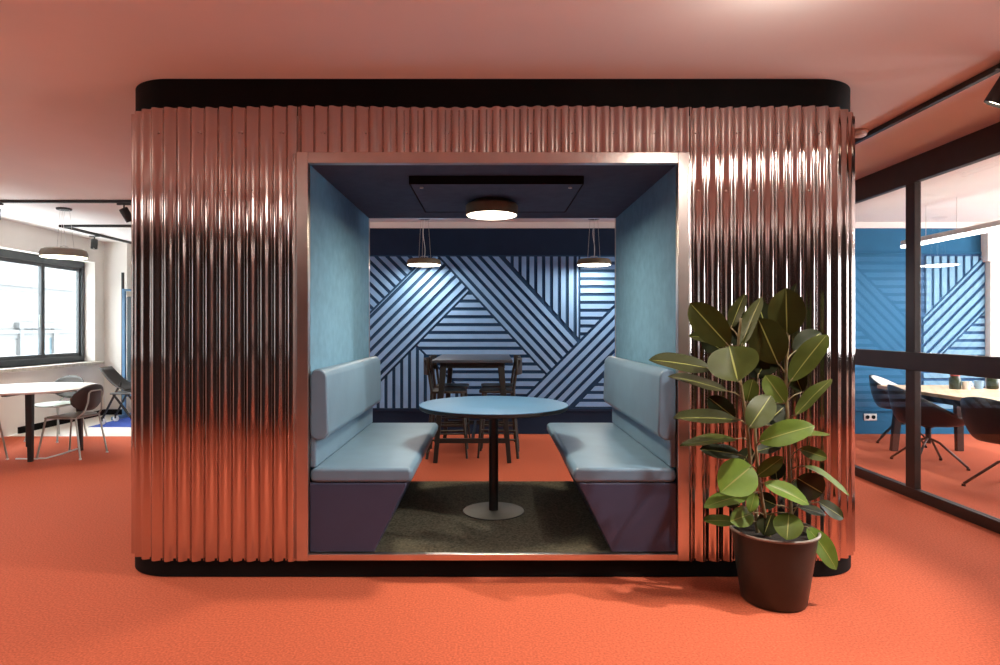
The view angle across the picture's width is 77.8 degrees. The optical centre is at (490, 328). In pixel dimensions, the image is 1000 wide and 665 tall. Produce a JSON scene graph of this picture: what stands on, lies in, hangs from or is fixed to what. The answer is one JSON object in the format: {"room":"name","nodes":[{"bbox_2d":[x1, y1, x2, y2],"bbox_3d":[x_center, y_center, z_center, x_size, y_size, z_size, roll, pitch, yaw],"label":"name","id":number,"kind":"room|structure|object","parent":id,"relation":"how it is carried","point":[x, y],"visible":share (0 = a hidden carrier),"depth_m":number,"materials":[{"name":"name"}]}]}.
{"room":"common room","nodes":[
{"label":"common room","id":0,"kind":"room"},
{"bbox_2d":[0,219,103,437],"bbox_3d":[-6.460,-0.004,5.150,0.320,2.808,10.300,0,0,0],"label":"wall","id":1,"kind":"structure","parent":0,"point":[14,236],"depth_m":8.95,"materials":[{"name":"white paint"}]},
{"bbox_2d":[0,249,103,372],"bbox_3d":[-6.390,-0.240,8.090,0.340,1.620,3.780,0,0,0],"label":"window","id":2,"kind":"structure","parent":1,"relation":"in","point":[77,357],"depth_m":8.98,"materials":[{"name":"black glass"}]},
{"bbox_2d":[18,409,104,433],"bbox_3d":[-6.285,1.357,9.175,0.030,0.085,1.850,0,0,0],"label":"baseboard","id":3,"kind":"structure","parent":1,"relation":"attached to","point":[37,426],"depth_m":8.85,"materials":[{"name":"black paint"}]},
{"bbox_2d":[104,242,130,412],"bbox_3d":[-4.600,-0.004,10.250,3.400,2.808,0.300,0,0,0],"label":"wall","id":4,"kind":"structure","parent":0,"point":[117,255],"depth_m":10.10,"materials":[{"name":"white paint"}]},
{"bbox_2d":[105,409,126,414],"bbox_3d":[-4.660,1.357,10.155,3.220,0.085,0.170,0,0,0],"label":"baseboard","id":5,"kind":"structure","parent":4,"relation":"attached to","point":[110,411],"depth_m":10.07,"materials":[{"name":"black paint"}]},
{"bbox_2d":[0,415,999,664],"bbox_3d":[0.900,1.448,4.000,14.400,0.104,12.600,0,0,0],"label":"floor","id":6,"kind":"structure","parent":0,"point":[921,586],"depth_m":3.19,"materials":[{"name":"orange carpet"}]},
{"bbox_2d":[0,423,8,459],"bbox_3d":[-5.359,1.004,6.347,0.478,0.791,0.525,0,0,-6],"label":"dining chair","id":7,"kind":"object","parent":6,"relation":"on","point":[1,431],"visible":1,"depth_m":6.58,"materials":[{"name":"grey metal"}]},
{"bbox_2d":[15,448,77,459],"bbox_3d":[-4.918,1.395,6.895,0.322,0.023,0.551,0,0,0],"label":"cable","id":8,"kind":"object","parent":6,"relation":"on","point":[76,448],"visible":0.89,"depth_m":6.74,"materials":[{"name":"white plastic"}]},
{"bbox_2d":[0,382,96,461],"bbox_3d":[-5.160,1.029,6.930,1.350,0.743,1.350,0,0,0],"label":"dining table","id":9,"kind":"object","parent":6,"relation":"on","point":[29,390],"visible":0.84,"depth_m":6.69,"materials":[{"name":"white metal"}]},
{"bbox_2d":[24,375,87,442],"bbox_3d":[-5.498,1.004,7.873,0.478,0.791,0.525,0,0,9],"label":"dining chair","id":10,"kind":"object","parent":6,"relation":"on","point":[70,378],"visible":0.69,"depth_m":8.03,"materials":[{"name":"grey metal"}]},
{"bbox_2d":[35,384,108,459],"bbox_3d":[-4.587,1.004,6.829,0.525,0.791,0.478,0,0,6],"label":"dining chair","id":11,"kind":"object","parent":6,"relation":"on","point":[87,398],"visible":0.99,"depth_m":6.73,"materials":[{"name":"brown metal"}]},
{"bbox_2d":[99,366,130,424],"bbox_3d":[-5.423,0.983,9.180,0.585,0.834,0.400,0,0,0],"label":"folding chair","id":12,"kind":"object","parent":6,"relation":"on","point":[109,372],"visible":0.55,"depth_m":9.08,"materials":[{"name":"black metal"}]},
{"bbox_2d":[111,272,130,419],"bbox_3d":[-5.340,0.258,9.720,0.930,2.275,0.600,0,0,0],"label":"whiteboard","id":13,"kind":"object","parent":6,"relation":"on","point":[123,291],"visible":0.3,"depth_m":9.71,"materials":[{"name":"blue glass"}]},
{"bbox_2d":[424,357,467,458],"bbox_3d":[-0.501,0.863,6.858,0.487,1.077,0.430,0,0,-3],"label":"bar stool","id":14,"kind":"object","parent":6,"relation":"on","point":[427,369],"visible":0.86,"depth_m":6.68,"materials":[{"name":"brown wood"}]},
{"bbox_2d":[429,355,470,448],"bbox_3d":[-0.496,0.863,7.421,0.487,1.077,0.430,0,0,2],"label":"bar stool","id":15,"kind":"object","parent":6,"relation":"on","point":[433,366],"visible":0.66,"depth_m":7.31,"materials":[{"name":"brown wood"}]},
{"bbox_2d":[431,354,512,462],"bbox_3d":[-0.195,0.864,7.100,0.840,1.077,1.440,0,0,0],"label":"bar table","id":16,"kind":"object","parent":6,"relation":"on","point":[450,361],"visible":0.92,"depth_m":6.47,"materials":[{"name":"black metal"}]},
{"bbox_2d":[131,79,854,576],"bbox_3d":[0.011,-0.005,4.350,4.344,2.802,1.772,0,0,0],"label":"booth","id":17,"kind":"object","parent":6,"relation":"on","point":[250,251],"visible":0.79,"depth_m":3.49,"materials":[{"name":"brown metal"}]},
{"bbox_2d":[310,356,437,551],"bbox_3d":[-0.733,0.745,4.337,0.580,1.031,1.706,0,0,0],"label":"bench","id":18,"kind":"object","parent":17,"relation":"on","point":[364,469],"visible":1,"depth_m":3.50,"materials":[{"name":"blue leather"}]},
{"bbox_2d":[311,423,437,481],"bbox_3d":[-0.731,0.827,4.337,0.576,0.081,1.706,0,0,0],"label":"seat cushion","id":19,"kind":"object","parent":18,"relation":"on","point":[377,452],"depth_m":3.84,"materials":[{"name":"blue leather"}]},
{"bbox_2d":[419,396,567,520],"bbox_3d":[0.018,0.890,4.280,1.022,0.742,1.022,0,0,0],"label":"round table","id":20,"kind":"object","parent":17,"relation":"on","point":[493,408],"visible":1,"depth_m":4.23,"materials":[{"name":"blue laminate"}]},
{"bbox_2d":[409,176,583,211],"bbox_3d":[0.033,-0.895,4.200,1.057,0.058,0.912,0,0,0],"label":"acoustic panel","id":21,"kind":"object","parent":17,"relation":"attached to","point":[433,193],"visible":0.95,"depth_m":3.93,"materials":[{"name":"blue fabric"}]},
{"bbox_2d":[466,197,517,219],"bbox_3d":[0.005,-0.820,4.250,0.356,0.108,0.356,0,0,0],"label":"ceiling lamp","id":22,"kind":"object","parent":21,"relation":"attached to","point":[488,208],"visible":1,"depth_m":4.13,"materials":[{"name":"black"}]},
{"bbox_2d":[467,211,515,219],"bbox_3d":[0.005,-0.774,4.250,0.343,0.016,0.343,0,0,0],"label":"diffuser","id":23,"kind":"object","parent":22,"relation":"attached to","point":[482,215],"depth_m":4.21,"materials":[{"name":"white plastic"}]},
{"bbox_2d":[547,356,675,551],"bbox_3d":[0.755,0.745,4.337,0.580,1.031,1.706,0,0,0],"label":"bench","id":24,"kind":"object","parent":17,"relation":"on","point":[621,469],"visible":1,"depth_m":3.51,"materials":[{"name":"blue leather"}]},
{"bbox_2d":[547,423,675,481],"bbox_3d":[0.753,0.827,4.337,0.576,0.081,1.706,0,0,0],"label":"seat cushion","id":25,"kind":"object","parent":24,"relation":"on","point":[591,452],"depth_m":3.84,"materials":[{"name":"blue leather"}]},
{"bbox_2d":[477,357,521,458],"bbox_3d":[0.102,0.863,6.879,0.487,1.077,0.430,0,0,3],"label":"bar stool","id":26,"kind":"object","parent":6,"relation":"on","point":[518,370],"visible":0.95,"depth_m":6.69,"materials":[{"name":"brown wood"}]},
{"bbox_2d":[481,355,520,448],"bbox_3d":[0.112,0.863,7.441,0.487,1.077,0.430,0,0,-3],"label":"bar stool","id":27,"kind":"object","parent":6,"relation":"on","point":[510,384],"visible":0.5,"depth_m":7.44,"materials":[{"name":"brown wood"}]},
{"bbox_2d":[649,283,849,612],"bbox_3d":[1.345,0.581,3.155,1.083,1.634,0.452,0,0,-18],"label":"potted plant","id":28,"kind":"object","parent":6,"relation":"on","point":[775,556],"visible":1,"depth_m":3.14,"materials":[{"name":"plant"}]},
{"bbox_2d":[869,375,926,447],"bbox_3d":[5.053,0.992,7.627,0.694,0.815,0.721,0,0,43],"label":"tub chair","id":29,"kind":"object","parent":6,"relation":"on","point":[880,396],"visible":0.33,"depth_m":7.59,"materials":[{"name":"black metal"}]},
{"bbox_2d":[855,122,999,533],"bbox_3d":[3.490,-0.004,2.965,0.070,2.808,10.530,0,0,0],"label":"glass wall","id":30,"kind":"structure","parent":6,"relation":"on","point":[983,144],"depth_m":5.07,"materials":[{"name":"clear glass"}]},
{"bbox_2d":[887,384,969,470],"bbox_3d":[4.490,0.992,6.383,0.694,0.815,0.721,0,0,14],"label":"tub chair","id":31,"kind":"object","parent":6,"relation":"on","point":[933,415],"visible":0.76,"depth_m":6.19,"materials":[{"name":"black plastic"}]},
{"bbox_2d":[877,385,999,450],"bbox_3d":[4.980,1.031,5.950,0.960,0.745,2.560,0,0,0],"label":"conference table","id":32,"kind":"object","parent":6,"relation":"on","point":[942,394],"visible":0.6,"depth_m":6.69,"materials":[{"name":"brown wood"}]},
{"bbox_2d":[949,374,960,388],"bbox_3d":[5.052,0.574,6.750,0.110,0.168,0.110,0,0,0],"label":"jar","id":33,"kind":"object","parent":32,"relation":"on","point":[954,380],"visible":0.76,"depth_m":6.71,"materials":[{"name":"green glass"}]},
{"bbox_2d":[961,381,972,389],"bbox_3d":[5.145,0.615,6.695,0.106,0.085,0.090,0,0,35],"label":"cup","id":34,"kind":"object","parent":32,"relation":"on","point":[966,385],"visible":1,"depth_m":6.67,"materials":[{"name":"white ceramic"}]},
{"bbox_2d":[974,380,985,388],"bbox_3d":[5.320,0.613,6.745,0.106,0.090,0.090,0,0,35],"label":"cup","id":35,"kind":"object","parent":32,"relation":"on","point":[979,384],"visible":1,"depth_m":6.72,"materials":[{"name":"ceramic"}]},
{"bbox_2d":[986,378,998,388],"bbox_3d":[5.460,0.574,6.750,0.110,0.168,0.110,0,0,0],"label":"jar","id":36,"kind":"object","parent":32,"relation":"on","point":[991,383],"visible":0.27,"depth_m":6.71,"materials":[{"name":"green glass"}]},
{"bbox_2d":[960,397,999,486],"bbox_3d":[4.490,0.992,5.348,0.694,0.815,0.721,0,0,-11],"label":"tub chair","id":37,"kind":"object","parent":6,"relation":"on","point":[981,416],"visible":1,"depth_m":5.29,"materials":[{"name":"black metal"}]},
{"bbox_2d":[981,230,999,389],"bbox_3d":[7.250,0.035,8.170,1.500,2.730,0.120,0,0,0],"label":"wall","id":38,"kind":"structure","parent":6,"relation":"on","point":[990,241],"depth_m":8.13,"materials":[{"name":"white paint"}]},
{"bbox_2d":[0,0,999,241],"bbox_3d":[0.800,-1.468,4.000,15.000,0.120,13.000,0,0,0],"label":"ceiling","id":39,"kind":"structure","parent":0,"point":[71,71],"depth_m":3.19,"materials":[{"name":"paint"}]},
{"bbox_2d":[39,207,87,259],"bbox_3d":[-5.000,-1.118,7.260,0.480,0.578,0.480,0,0,0],"label":"pendant lamp","id":40,"kind":"object","parent":39,"relation":"hanging from","point":[60,252],"visible":1,"depth_m":7.15,"materials":[{"name":"white"}]},
{"bbox_2d":[40,255,87,259],"bbox_3d":[-5.000,-0.836,7.260,0.466,0.014,0.466,0,0,0],"label":"diffuser","id":41,"kind":"object","parent":40,"relation":"attached to","point":[69,257],"depth_m":7.24,"materials":[{"name":"white plastic"}]},
{"bbox_2d":[0,200,130,202],"bbox_3d":[-4.200,-1.392,6.800,3.624,0.034,0.046,0,0,0],"label":"track","id":42,"kind":"object","parent":39,"relation":"attached to","point":[1,201],"visible":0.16,"depth_m":6.78,"materials":[{"name":"black metal"}]},
{"bbox_2d":[117,203,130,222],"bbox_3d":[-4.010,-1.269,6.814,0.168,0.207,0.120,0,0,-43],"label":"spotlight","id":43,"kind":"object","parent":42,"relation":"attached to","point":[126,214],"visible":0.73,"depth_m":6.79,"materials":[{"name":"black metal"}]},
{"bbox_2d":[58,225,130,243],"bbox_3d":[-5.840,-1.390,9.230,0.040,0.038,1.664,0,0,0],"label":"track","id":44,"kind":"object","parent":39,"relation":"attached to","point":[69,228],"visible":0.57,"depth_m":9.15,"materials":[{"name":"black metal"}]},
{"bbox_2d":[89,236,99,248],"bbox_3d":[-5.864,-1.273,9.165,0.150,0.199,0.103,0,0,0],"label":"spotlight","id":45,"kind":"object","parent":44,"relation":"attached to","point":[94,242],"visible":1,"depth_m":9.14,"materials":[{"name":"black metal"}]},
{"bbox_2d":[62,224,130,226],"bbox_3d":[-4.500,-1.390,8.410,2.624,0.038,0.040,0,0,0],"label":"track","id":46,"kind":"object","parent":39,"relation":"attached to","point":[62,224],"visible":0.36,"depth_m":8.39,"materials":[{"name":"black metal"}]},
{"bbox_2d":[407,219,440,266],"bbox_3d":[-0.848,-1.103,7.850,0.430,0.609,0.430,0,0,0],"label":"pendant lamp","id":47,"kind":"object","parent":39,"relation":"hanging from","point":[416,262],"visible":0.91,"depth_m":7.74,"materials":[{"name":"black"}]},
{"bbox_2d":[408,263,439,266],"bbox_3d":[-0.848,-0.805,7.850,0.417,0.014,0.417,0,0,0],"label":"diffuser","id":48,"kind":"object","parent":47,"relation":"attached to","point":[409,264],"depth_m":7.75,"materials":[{"name":"white plastic"}]},
{"bbox_2d":[577,219,610,266],"bbox_3d":[1.304,-1.103,7.850,0.430,0.609,0.430,0,0,0],"label":"pendant lamp","id":49,"kind":"object","parent":39,"relation":"hanging from","point":[584,262],"visible":0.9,"depth_m":7.74,"materials":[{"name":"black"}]},
{"bbox_2d":[578,263,610,266],"bbox_3d":[1.304,-0.805,7.850,0.417,0.014,0.417,0,0,0],"label":"diffuser","id":50,"kind":"object","parent":49,"relation":"attached to","point":[579,264],"depth_m":7.75,"materials":[{"name":"white plastic"}]},
{"bbox_2d":[855,128,868,137],"bbox_3d":[2.625,-1.385,4.415,0.110,0.045,0.110,0,0,0],"label":"smoke detector","id":51,"kind":"object","parent":39,"relation":"attached to","point":[859,133],"visible":0.77,"depth_m":4.38,"materials":[{"name":"white plastic"}]},
{"bbox_2d":[855,63,999,144],"bbox_3d":[2.710,-1.390,2.050,0.040,0.038,7.124,0,0,0],"label":"track","id":52,"kind":"object","parent":39,"relation":"attached to","point":[989,72],"visible":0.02,"depth_m":3.79,"materials":[{"name":"black metal"}]},
{"bbox_2d":[983,65,999,107],"bbox_3d":[2.694,-1.267,3.252,0.174,0.210,0.109,0,0,36],"label":"spotlight","id":53,"kind":"object","parent":52,"relation":"attached to","point":[993,97],"visible":1,"depth_m":3.25,"materials":[{"name":"black metal"}]},
{"bbox_2d":[900,197,999,247],"bbox_3d":[4.980,-1.188,5.940,0.080,0.437,3.080,0,0,0],"label":"linear pendant","id":54,"kind":"object","parent":39,"relation":"hanging from","point":[992,226],"visible":0.74,"depth_m":6.57,"materials":[{"name":"white plastic"}]},
{"bbox_2d":[900,226,999,247],"bbox_3d":[4.980,-0.985,5.940,0.080,0.029,3.080,0,0,0],"label":"diffuser","id":55,"kind":"object","parent":54,"relation":"attached to","point":[981,229],"depth_m":6.58,"materials":[{"name":"white plastic"}]},
{"bbox_2d":[370,228,980,433],"bbox_3d":[2.525,0.035,8.355,11.150,2.730,0.250,0,0,0],"label":"wall","id":56,"kind":"structure","parent":0,"point":[880,279],"depth_m":8.23,"materials":[{"name":"blue paint"}]},
{"bbox_2d":[373,409,611,411],"bbox_3d":[0.195,1.083,8.217,6.490,0.035,0.025,0,0,0],"label":"trim","id":57,"kind":"structure","parent":56,"relation":"attached to","point":[374,410],"depth_m":8.21,"materials":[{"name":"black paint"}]},
{"bbox_2d":[370,255,614,408],"bbox_3d":[0.010,0.053,8.214,5.660,2.054,0.032,0,0,0],"label":"wall panel","id":58,"kind":"object","parent":56,"relation":"attached to","point":[555,313],"visible":0.43,"depth_m":8.20,"materials":[{"name":"blue"}]},
{"bbox_2d":[370,222,987,227],"bbox_3d":[2.525,-1.369,8.345,11.150,0.078,0.270,0,0,0],"label":"trim","id":59,"kind":"structure","parent":56,"relation":"attached to","point":[372,224],"depth_m":8.21,"materials":[{"name":"paint"}]},
{"bbox_2d":[864,414,876,419],"bbox_3d":[5.031,1.175,8.222,0.170,0.090,0.016,0,0,0],"label":"power socket","id":60,"kind":"object","parent":56,"relation":"attached to","point":[866,416],"visible":1,"depth_m":8.22,"materials":[{"name":"white plastic"}]},
{"bbox_2d":[855,409,952,411],"bbox_3d":[5.035,1.085,8.217,3.030,0.030,0.025,0,0,0],"label":"trim","id":61,"kind":"structure","parent":56,"relation":"attached to","point":[856,410],"depth_m":8.21,"materials":[{"name":"blue paint"}]},
{"bbox_2d":[855,252,981,253],"bbox_3d":[5.035,-1.002,8.220,3.030,0.025,0.020,0,0,0],"label":"trim","id":62,"kind":"structure","parent":56,"relation":"attached to","point":[855,252],"depth_m":8.21,"materials":[{"name":"blue paint"}]},
{"bbox_2d":[921,254,984,408],"bbox_3d":[6.127,0.052,8.214,0.863,2.068,0.032,0,0,0],"label":"wall panel","id":63,"kind":"object","parent":56,"relation":"attached to","point":[952,285],"visible":0.7,"depth_m":8.20,"materials":[{"name":"blue"}]},
{"label":"outside","id":64,"kind":"structure","parent":0,"visible":0},
{"bbox_2d":[0,261,74,434],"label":"window","id":65,"kind":"structure","parent":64,"point":[18,282],"depth_m":16.16,"materials":[{"name":"glass"}]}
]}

